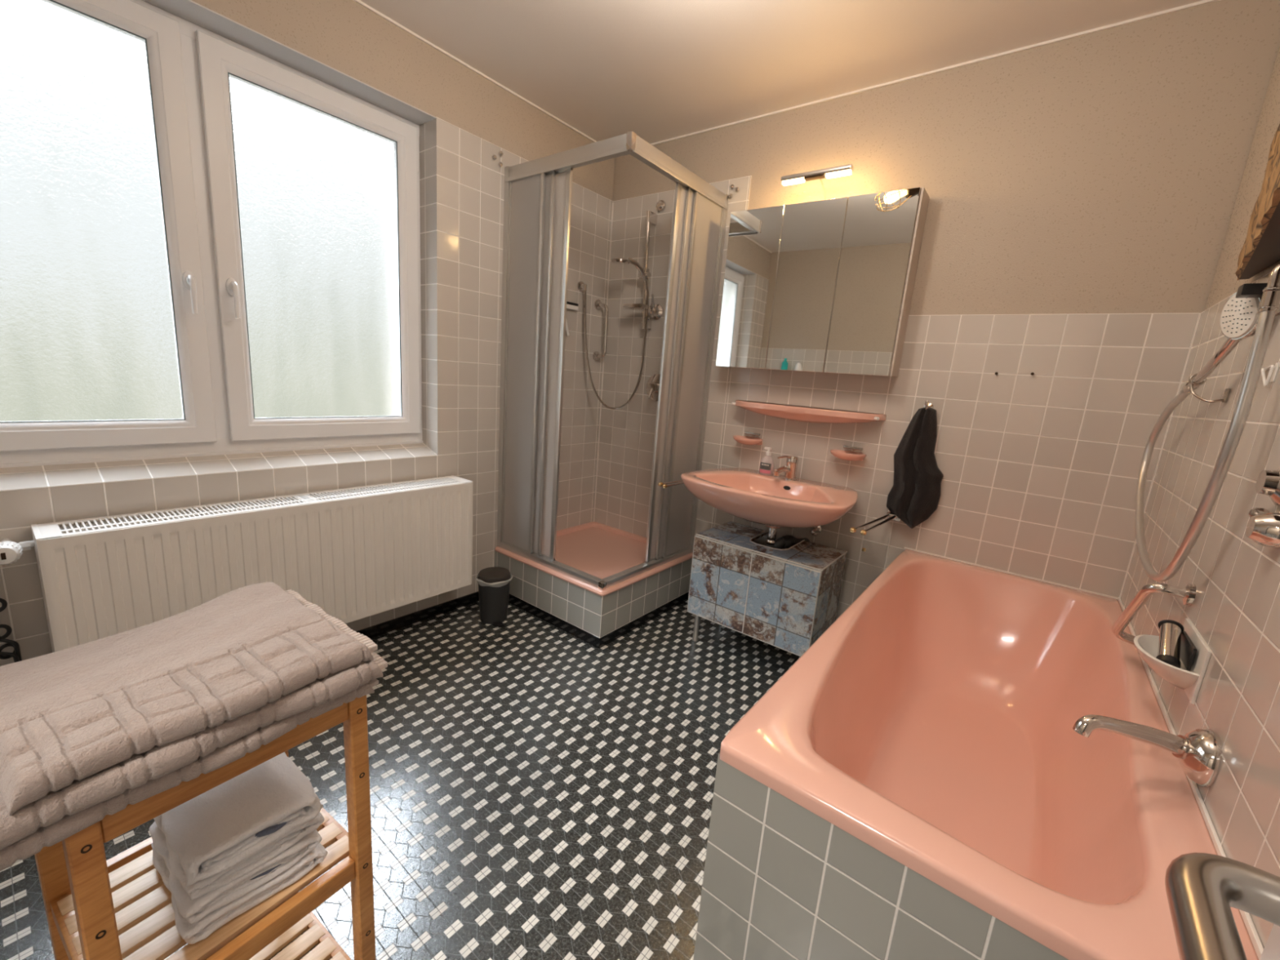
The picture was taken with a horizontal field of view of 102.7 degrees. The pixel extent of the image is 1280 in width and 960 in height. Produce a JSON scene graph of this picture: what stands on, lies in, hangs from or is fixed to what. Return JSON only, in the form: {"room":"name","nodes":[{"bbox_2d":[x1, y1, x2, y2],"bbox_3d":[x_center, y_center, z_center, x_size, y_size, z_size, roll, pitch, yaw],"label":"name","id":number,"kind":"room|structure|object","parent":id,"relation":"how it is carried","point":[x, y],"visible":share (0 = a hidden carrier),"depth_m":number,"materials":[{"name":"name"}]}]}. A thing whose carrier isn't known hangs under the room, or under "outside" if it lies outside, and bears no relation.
{"room":"bathroom","nodes":[
{"label":"bathroom","id":0,"kind":"room"},
{"bbox_2d":[0,0,614,666],"bbox_3d":[-1.359,-0.521,2.056,0.350,2.500,3.220,13,14,36],"label":"wall","id":1,"kind":"structure","parent":0,"point":[462,186],"depth_m":2.31,"materials":[{"name":"tile"}]},
{"bbox_2d":[0,0,423,467],"bbox_3d":[-1.454,-0.763,1.773,0.132,1.406,1.476,13,14,36],"label":"window","id":2,"kind":"structure","parent":1,"relation":"in","point":[210,244],"depth_m":1.70,"materials":[{"name":"white plastic"}]},
{"bbox_2d":[0,443,437,490],"bbox_3d":[-1.479,-0.078,1.891,0.182,0.061,1.476,13,14,36],"label":"window sill","id":3,"kind":"structure","parent":1,"relation":"attached to","point":[42,476],"depth_m":1.76,"materials":[{"name":"tile"}]},
{"bbox_2d":[31,475,473,652],"bbox_3d":[-1.269,0.315,1.968,0.172,0.510,1.329,13,14,36],"label":"radiator","id":4,"kind":"object","parent":1,"relation":"attached to","point":[355,554],"visible":0.71,"depth_m":1.77,"materials":[{"name":"white metal"}]},
{"bbox_2d":[0,538,35,564],"bbox_3d":[-1.702,0.184,1.393,0.075,0.057,0.147,-5,15,-39],"label":"valve","id":5,"kind":"object","parent":4,"relation":"attached to","point":[11,551],"visible":1,"depth_m":1.35,"materials":[{"name":"white plastic"}]},
{"bbox_2d":[36,475,471,539],"bbox_3d":[-1.251,0.069,1.918,0.162,0.005,1.325,13,14,36],"label":"grille","id":6,"kind":"object","parent":4,"relation":"attached to","point":[50,531],"depth_m":1.73,"materials":[{"name":"white metal"}]},
{"bbox_2d":[142,0,435,125],"bbox_3d":[-1.421,-1.457,1.647,0.296,0.004,1.476,13,14,36],"label":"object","id":7,"kind":"structure","parent":1,"relation":"attached to","point":[190,11],"depth_m":1.76,"materials":[{"name":"grey paint"}]},
{"bbox_2d":[355,591,479,638],"bbox_3d":[-1.461,0.734,2.003,0.009,0.054,2.128,13,14,36],"label":"baseboard","id":8,"kind":"structure","parent":1,"relation":"attached to","point":[383,628],"depth_m":2.48,"materials":[{"name":"black tile"}]},
{"bbox_2d":[565,301,577,335],"bbox_3d":[-0.415,-0.907,2.876,0.024,0.184,0.168,13,14,36],"label":"squeegee","id":9,"kind":"object","parent":1,"relation":"hanging from","point":[570,305],"visible":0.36,"depth_m":2.88,"materials":[{"name":"white plastic"}]},
{"bbox_2d":[577,280,586,291],"bbox_3d":[-0.322,-1.106,2.920,0.046,0.056,0.056,13,14,36],"label":"outlet","id":10,"kind":"object","parent":1,"relation":"attached to","point":[581,286],"visible":1,"depth_m":2.91,"materials":[{"name":"silver metal"}]},
{"bbox_2d":[592,299,608,360],"bbox_3d":[-0.228,-0.896,3.074,0.086,0.359,0.071,13,14,36],"label":"grab bar","id":11,"kind":"object","parent":1,"relation":"attached to","point":[598,304],"visible":1,"depth_m":3.05,"materials":[{"name":"silver metal"}]},
{"bbox_2d":[0,600,799,959],"bbox_3d":[-0.563,1.105,1.164,3.148,0.200,4.600,13,14,36],"label":"floor","id":12,"kind":"structure","parent":0,"point":[538,791],"depth_m":1.56,"materials":[{"name":"tile"}]},
{"bbox_2d":[0,598,22,662],"bbox_3d":[-1.799,0.542,1.437,0.032,0.605,0.085,13,14,36],"label":"wire stand","id":13,"kind":"object","parent":12,"relation":"on","point":[16,655],"visible":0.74,"depth_m":1.44,"materials":[{"name":"black metal"}]},
{"bbox_2d":[34,694,375,959],"bbox_3d":[-0.726,0.691,0.882,0.344,0.697,0.348,12,14,31],"label":"shelf rack","id":14,"kind":"object","parent":12,"relation":"on","point":[96,908],"visible":0.39,"depth_m":0.81,"materials":[{"name":"brown wood"}]},
{"bbox_2d":[0,678,378,871],"bbox_3d":[-0.734,0.352,0.736,0.352,0.029,0.557,12,14,31],"label":"bath towel","id":15,"kind":"object","parent":14,"relation":"on","point":[68,826],"visible":0.12,"depth_m":0.65,"materials":[{"name":"beige fabric"}]},
{"bbox_2d":[0,651,387,849],"bbox_3d":[-0.719,0.320,0.741,0.360,0.039,0.549,12,14,31],"label":"bath towel","id":16,"kind":"object","parent":15,"relation":"on","point":[133,772],"visible":0.12,"depth_m":0.64,"materials":[{"name":"beige fabric"}]},
{"bbox_2d":[0,582,377,816],"bbox_3d":[-0.680,0.270,0.779,0.340,0.055,0.403,12,14,31],"label":"bath towel","id":17,"kind":"object","parent":16,"relation":"on","point":[79,712],"visible":1,"depth_m":0.71,"materials":[{"name":"beige fabric"}]},
{"bbox_2d":[151,842,327,944],"bbox_3d":[-0.706,0.650,0.899,0.244,0.033,0.196,13,14,36],"label":"hand towel","id":18,"kind":"object","parent":14,"relation":"on","point":[193,933],"visible":0.12,"depth_m":0.82,"materials":[{"name":"white fabric"}]},
{"bbox_2d":[149,821,321,924],"bbox_3d":[-0.706,0.618,0.892,0.240,0.037,0.186,13,14,36],"label":"hand towel","id":19,"kind":"object","parent":18,"relation":"on","point":[193,911],"visible":0.21,"depth_m":0.82,"materials":[{"name":"white fabric"}]},
{"bbox_2d":[153,811,324,900],"bbox_3d":[-0.699,0.584,0.892,0.234,0.036,0.192,13,14,36],"label":"hand towel","id":20,"kind":"object","parent":19,"relation":"on","point":[199,888],"visible":0.11,"depth_m":0.81,"materials":[{"name":"white fabric"}]},
{"bbox_2d":[161,751,323,886],"bbox_3d":[-0.694,0.545,0.880,0.242,0.051,0.188,13,14,36],"label":"hand towel","id":21,"kind":"object","parent":20,"relation":"on","point":[221,827],"visible":0.66,"depth_m":0.83,"materials":[{"name":"white fabric"}]},
{"bbox_2d":[475,566,512,627],"bbox_3d":[-0.721,0.576,2.551,0.191,0.256,0.175,13,14,36],"label":"pedal bin","id":22,"kind":"object","parent":12,"relation":"on","point":[494,583],"visible":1,"depth_m":2.50,"materials":[{"name":"grey plastic"}]},
{"bbox_2d":[494,521,693,648],"bbox_3d":[-0.247,0.530,2.882,0.802,0.283,0.799,13,14,36],"label":"shower tray","id":23,"kind":"object","parent":12,"relation":"on","point":[597,617],"visible":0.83,"depth_m":2.64,"materials":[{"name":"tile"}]},
{"bbox_2d":[497,130,728,590],"bbox_3d":[-0.168,-0.531,2.681,0.779,1.888,0.778,13,14,36],"label":"shower enclosure","id":24,"kind":"object","parent":23,"relation":"on","point":[537,197],"visible":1,"depth_m":2.50,"materials":[{"name":"grey metal"}]},
{"bbox_2d":[687,521,847,657],"bbox_3d":[0.579,0.555,2.414,0.596,0.548,0.352,13,14,36],"label":"vanity cabinet","id":25,"kind":"object","parent":12,"relation":"on","point":[786,599],"visible":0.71,"depth_m":2.25,"materials":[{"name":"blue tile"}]},
{"bbox_2d":[764,527,809,549],"bbox_3d":[0.718,0.304,2.423,0.294,0.195,0.105,-3,14,-32],"label":"trap","id":26,"kind":"object","parent":25,"relation":"attached to","point":[784,541],"visible":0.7,"depth_m":2.35,"materials":[{"name":"silver metal"}]},
{"bbox_2d":[693,546,1263,959],"bbox_3d":[0.907,0.746,1.451,0.708,0.608,1.665,13,14,36],"label":"bathtub","id":27,"kind":"object","parent":12,"relation":"on","point":[919,783],"visible":0.95,"depth_m":1.04,"materials":[{"name":"ceramic"}]},
{"bbox_2d":[360,0,1203,143],"bbox_3d":[-0.359,-1.532,0.624,3.148,0.200,4.600,13,14,36],"label":"ceiling","id":28,"kind":"structure","parent":0,"point":[656,70],"depth_m":1.93,"materials":[{"name":"paint"}]},
{"bbox_2d":[594,0,1279,619],"bbox_3d":[0.860,-0.456,2.573,3.148,2.500,0.300,13,14,36],"label":"wall","id":29,"kind":"structure","parent":0,"point":[1082,191],"depth_m":1.94,"materials":[{"name":"tile"}]},
{"bbox_2d":[622,210,657,329],"bbox_3d":[0.013,-1.167,2.855,0.130,0.621,0.140,13,14,36],"label":"shower rail","id":30,"kind":"object","parent":29,"relation":"attached to","point":[651,217],"visible":0.92,"depth_m":2.83,"materials":[{"name":"silver metal"}]},
{"bbox_2d":[611,257,647,282],"bbox_3d":[-0.064,-1.147,2.782,0.111,0.109,0.225,13,14,36],"label":"shower","id":31,"kind":"object","parent":30,"relation":"attached to","point":[619,260],"visible":1,"depth_m":2.76,"materials":[{"name":"silver metal"}]},
{"bbox_2d":[583,281,648,409],"bbox_3d":[-0.157,-0.771,2.941,0.379,0.723,0.040,6,12,7],"label":"shower hose","id":32,"kind":"object","parent":31,"relation":"hanging from","point":[646,282],"visible":0.98,"depth_m":2.95,"materials":[{"name":"silver metal"}]},
{"bbox_2d":[622,303,650,310],"bbox_3d":[-0.017,-0.973,2.875,0.130,0.022,0.090,13,14,36],"label":"soap tray","id":33,"kind":"object","parent":30,"relation":"on","point":[630,306],"depth_m":2.85,"materials":[{"name":"clear plastic"}]},
{"bbox_2d":[646,373,660,400],"bbox_3d":[0.075,-0.531,2.935,0.156,0.156,0.081,13,14,36],"label":"shower mixer","id":34,"kind":"object","parent":29,"relation":"attached to","point":[653,383],"visible":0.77,"depth_m":2.95,"materials":[{"name":"silver metal"}]},
{"bbox_2d":[649,293,662,319],"bbox_3d":[0.078,-0.974,2.878,0.086,0.132,0.068,13,14,36],"label":"valve","id":35,"kind":"object","parent":29,"relation":"attached to","point":[656,311],"visible":1,"depth_m":2.88,"materials":[{"name":"silver metal"}]},
{"bbox_2d":[656,200,666,212],"bbox_3d":[0.111,-1.504,2.806,0.060,0.060,0.021,13,14,36],"label":"rosette","id":36,"kind":"object","parent":29,"relation":"attached to","point":[660,206],"visible":1,"depth_m":2.80,"materials":[{"name":"silver metal"}]},
{"bbox_2d":[657,480,684,488],"bbox_3d":[0.245,0.005,2.641,0.062,0.050,0.456,14,15,39],"label":"towel rail","id":37,"kind":"object","parent":29,"relation":"attached to","point":[667,484],"visible":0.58,"depth_m":2.52,"materials":[{"name":"silver metal"}]},
{"bbox_2d":[733,431,762,444],"bbox_3d":[0.546,-0.210,2.597,0.156,0.060,0.103,13,14,36],"label":"soap dish","id":38,"kind":"object","parent":29,"relation":"attached to","point":[744,440],"visible":1,"depth_m":2.58,"materials":[{"name":"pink ceramic"}]},
{"bbox_2d":[733,435,762,444],"bbox_3d":[0.544,-0.198,2.599,0.156,0.035,0.100,13,14,36],"label":"bowl","id":39,"kind":"object","parent":38,"relation":"on","point":[744,440],"depth_m":2.57,"materials":[{"name":"pink ceramic"}]},
{"bbox_2d":[680,467,857,528],"bbox_3d":[0.578,0.116,2.317,0.754,0.202,0.568,13,14,36],"label":"basin","id":40,"kind":"object","parent":29,"relation":"attached to","point":[772,501],"visible":1,"depth_m":2.18,"materials":[{"name":"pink ceramic"}]},
{"bbox_2d":[759,447,773,475],"bbox_3d":[0.623,-0.091,2.503,0.072,0.136,0.048,13,14,36],"label":"soap dispenser","id":41,"kind":"object","parent":40,"relation":"on","point":[766,464],"visible":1,"depth_m":2.49,"materials":[{"name":"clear plastic"}]},
{"bbox_2d":[773,454,799,480],"bbox_3d":[0.692,-0.057,2.410,0.144,0.118,0.062,-6,16,-43],"label":"tap","id":42,"kind":"object","parent":40,"relation":"on","point":[792,461],"visible":1,"depth_m":2.41,"materials":[{"name":"silver metal"}]},
{"bbox_2d":[352,0,1220,521],"bbox_3d":[-0.116,-0.413,1.291,2.564,2.222,2.928,13,14,36],"label":"trim","id":43,"kind":"structure","parent":29,"relation":"attached to","point":[1204,2],"depth_m":2.07,"materials":[{"name":"white"}]},
{"bbox_2d":[731,400,886,423],"bbox_3d":[0.751,-0.311,2.409,0.728,0.070,0.121,13,14,36],"label":"wall shelf","id":44,"kind":"object","parent":29,"relation":"attached to","point":[797,413],"visible":1,"depth_m":2.34,"materials":[{"name":"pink ceramic"}]},
{"bbox_2d":[809,525,822,536],"bbox_3d":[0.838,0.213,2.443,0.052,0.111,0.089,11,13,28],"label":"angle valve","id":45,"kind":"object","parent":29,"relation":"attached to","point":[815,531],"visible":0.77,"depth_m":2.42,"materials":[{"name":"silver metal"}]},
{"bbox_2d":[715,186,928,376],"bbox_3d":[0.766,-0.852,2.303,0.816,0.712,0.148,13,14,36],"label":"upper cabinet","id":46,"kind":"object","parent":29,"relation":"attached to","point":[826,286],"visible":1,"depth_m":2.21,"materials":[{"name":"silver metal"}]},
{"bbox_2d":[715,204,784,368],"bbox_3d":[0.510,-0.894,2.414,0.262,0.711,0.009,12,14,35],"label":"mirror glass","id":47,"kind":"object","parent":46,"relation":"attached to","point":[756,237],"depth_m":2.40,"materials":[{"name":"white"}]},
{"bbox_2d":[765,196,848,372],"bbox_3d":[0.726,-0.847,2.262,0.268,0.711,0.009,12,14,35],"label":"mirror glass","id":48,"kind":"object","parent":46,"relation":"attached to","point":[811,237],"depth_m":2.26,"materials":[{"name":"white"}]},
{"bbox_2d":[781,164,853,199],"bbox_3d":[0.766,-1.251,2.206,0.300,0.117,0.116,13,14,36],"label":"lamp","id":49,"kind":"object","parent":46,"relation":"on","point":[845,170],"visible":0.94,"depth_m":2.15,"materials":[{"name":"silver metal"}]},
{"bbox_2d":[782,177,804,186],"bbox_3d":[0.667,-1.296,2.226,0.096,0.012,0.028,13,14,36],"label":"diffuser","id":50,"kind":"object","parent":49,"relation":"attached to","point":[785,181],"depth_m":2.22,"materials":[{"name":"white plastic"}]},
{"bbox_2d":[825,169,851,178],"bbox_3d":[0.819,-1.261,2.112,0.101,0.012,0.028,13,14,36],"label":"diffuser","id":51,"kind":"object","parent":49,"relation":"attached to","point":[829,174],"depth_m":2.11,"materials":[{"name":"white plastic"}]},
{"bbox_2d":[823,186,920,376],"bbox_3d":[0.943,-0.798,2.109,0.266,0.711,0.009,12,14,35],"label":"mirror glass","id":52,"kind":"object","parent":46,"relation":"attached to","point":[878,231],"depth_m":2.10,"materials":[{"name":"white"}]},
{"bbox_2d":[830,445,866,461],"bbox_3d":[0.936,-0.120,2.303,0.156,0.060,0.103,13,14,36],"label":"soap dish","id":53,"kind":"object","parent":29,"relation":"attached to","point":[842,455],"visible":1,"depth_m":2.29,"materials":[{"name":"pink ceramic"}]},
{"bbox_2d":[849,509,900,535],"bbox_3d":[0.969,0.174,2.092,0.060,0.050,0.464,14,15,40],"label":"towel rail","id":54,"kind":"object","parent":29,"relation":"attached to","point":[890,516],"visible":0.91,"depth_m":2.06,"materials":[{"name":"silver metal"}]},
{"bbox_2d":[886,407,943,528],"bbox_3d":[1.162,-0.048,2.148,0.202,0.506,0.068,13,14,36],"label":"hand towel","id":55,"kind":"object","parent":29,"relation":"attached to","point":[914,495],"visible":0.99,"depth_m":2.14,"materials":[{"name":"black fabric"}]},
{"bbox_2d":[923,400,933,410],"bbox_3d":[1.183,-0.304,2.106,0.036,0.046,0.068,13,14,36],"label":"wall hook","id":56,"kind":"object","parent":29,"relation":"attached to","point":[926,406],"visible":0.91,"depth_m":2.09,"materials":[{"name":"silver metal"}]},
{"bbox_2d":[1120,45,1279,948],"bbox_3d":[0.566,0.062,-0.066,0.300,2.500,4.300,13,14,36],"label":"wall","id":57,"kind":"structure","parent":0,"point":[1235,608],"depth_m":1.03,"materials":[{"name":"tile"}]},
{"bbox_2d":[1072,714,1222,787],"bbox_3d":[0.905,0.482,0.897,0.256,0.102,0.084,4,12,-3],"label":"tub spout","id":58,"kind":"object","parent":57,"relation":"attached to","point":[1198,752],"visible":1,"depth_m":0.90,"materials":[{"name":"silver metal"}]},
{"bbox_2d":[1111,582,1196,644],"bbox_3d":[1.268,0.344,1.284,0.090,0.260,0.250,13,14,36],"label":"grab bar","id":59,"kind":"object","parent":57,"relation":"attached to","point":[1188,594],"visible":0.73,"depth_m":1.22,"materials":[{"name":"silver metal"}]},
{"bbox_2d":[1133,617,1211,704],"bbox_3d":[1.128,0.370,1.105,0.090,0.115,0.200,13,14,36],"label":"soap dish","id":60,"kind":"object","parent":57,"relation":"attached to","point":[1147,646],"visible":0.74,"depth_m":1.05,"materials":[{"name":"white ceramic"}]},
{"bbox_2d":[1133,634,1199,689],"bbox_3d":[1.125,0.396,1.111,0.088,0.062,0.196,13,14,36],"label":"bowl","id":61,"kind":"object","parent":60,"relation":"on","point":[1147,646],"depth_m":1.06,"materials":[{"name":"white ceramic"}]},
{"bbox_2d":[1155,619,1196,671],"bbox_3d":[1.137,0.355,1.095,0.049,0.090,0.120,13,14,36],"label":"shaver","id":62,"kind":"object","parent":60,"relation":"in","point":[1175,643],"visible":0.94,"depth_m":1.08,"materials":[{"name":"silver metal"}]},
{"bbox_2d":[1188,373,1231,402],"bbox_3d":[1.399,-0.226,1.258,0.029,0.071,0.090,4,12,-1],"label":"holder","id":63,"kind":"object","parent":57,"relation":"attached to","point":[1227,391],"visible":0.94,"depth_m":1.26,"materials":[{"name":"silver metal"}]},
{"bbox_2d":[1186,283,1266,388],"bbox_3d":[1.338,-0.314,1.169,0.057,0.206,0.342,13,14,36],"label":"shower","id":64,"kind":"object","parent":57,"relation":"attached to","point":[1239,317],"visible":0.95,"depth_m":1.09,"materials":[{"name":"silver metal"}]},
{"bbox_2d":[1235,124,1279,280],"bbox_3d":[1.221,-0.754,0.922,0.132,0.602,0.837,13,14,36],"label":"wall decoration","id":65,"kind":"object","parent":57,"relation":"attached to","point":[1260,250],"visible":1,"depth_m":1.04,"materials":[{"name":"brown wood"}]},
{"bbox_2d":[1245,467,1279,549],"bbox_3d":[1.050,0.040,0.854,0.036,0.139,0.106,13,14,36],"label":"mixer","id":66,"kind":"object","parent":57,"relation":"attached to","point":[1263,527],"visible":1,"depth_m":0.84,"materials":[{"name":"silver metal"}]},
{"bbox_2d":[1261,362,1279,386],"bbox_3d":[1.246,-0.208,1.016,0.010,0.047,0.072,13,14,36],"label":"hook","id":67,"kind":"object","parent":57,"relation":"attached to","point":[1277,366],"visible":1,"depth_m":1.00,"materials":[{"name":"white plastic"}]},
{"bbox_2d":[1266,263,1279,287],"bbox_3d":[1.187,-0.385,0.926,0.059,0.072,0.052,13,14,36],"label":"outlet","id":68,"kind":"object","parent":57,"relation":"attached to","point":[1274,277],"visible":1,"depth_m":0.94,"materials":[{"name":"silver metal"}]},
{"bbox_2d":[1135,285,1279,582],"bbox_3d":[1.370,-0.083,1.299,0.029,0.646,0.844,13,14,36],"label":"shower hose","id":69,"kind":"object","parent":68,"relation":"hanging from","point":[1268,306],"visible":0.98,"depth_m":1.00,"materials":[{"name":"silver metal"}]},
{"bbox_2d":[1164,852,1279,959],"bbox_3d":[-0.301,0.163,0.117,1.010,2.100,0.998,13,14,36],"label":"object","id":70,"kind":"object","parent":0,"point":[1202,889],"depth_m":0.22,"materials":[{"name":"silver metal"}]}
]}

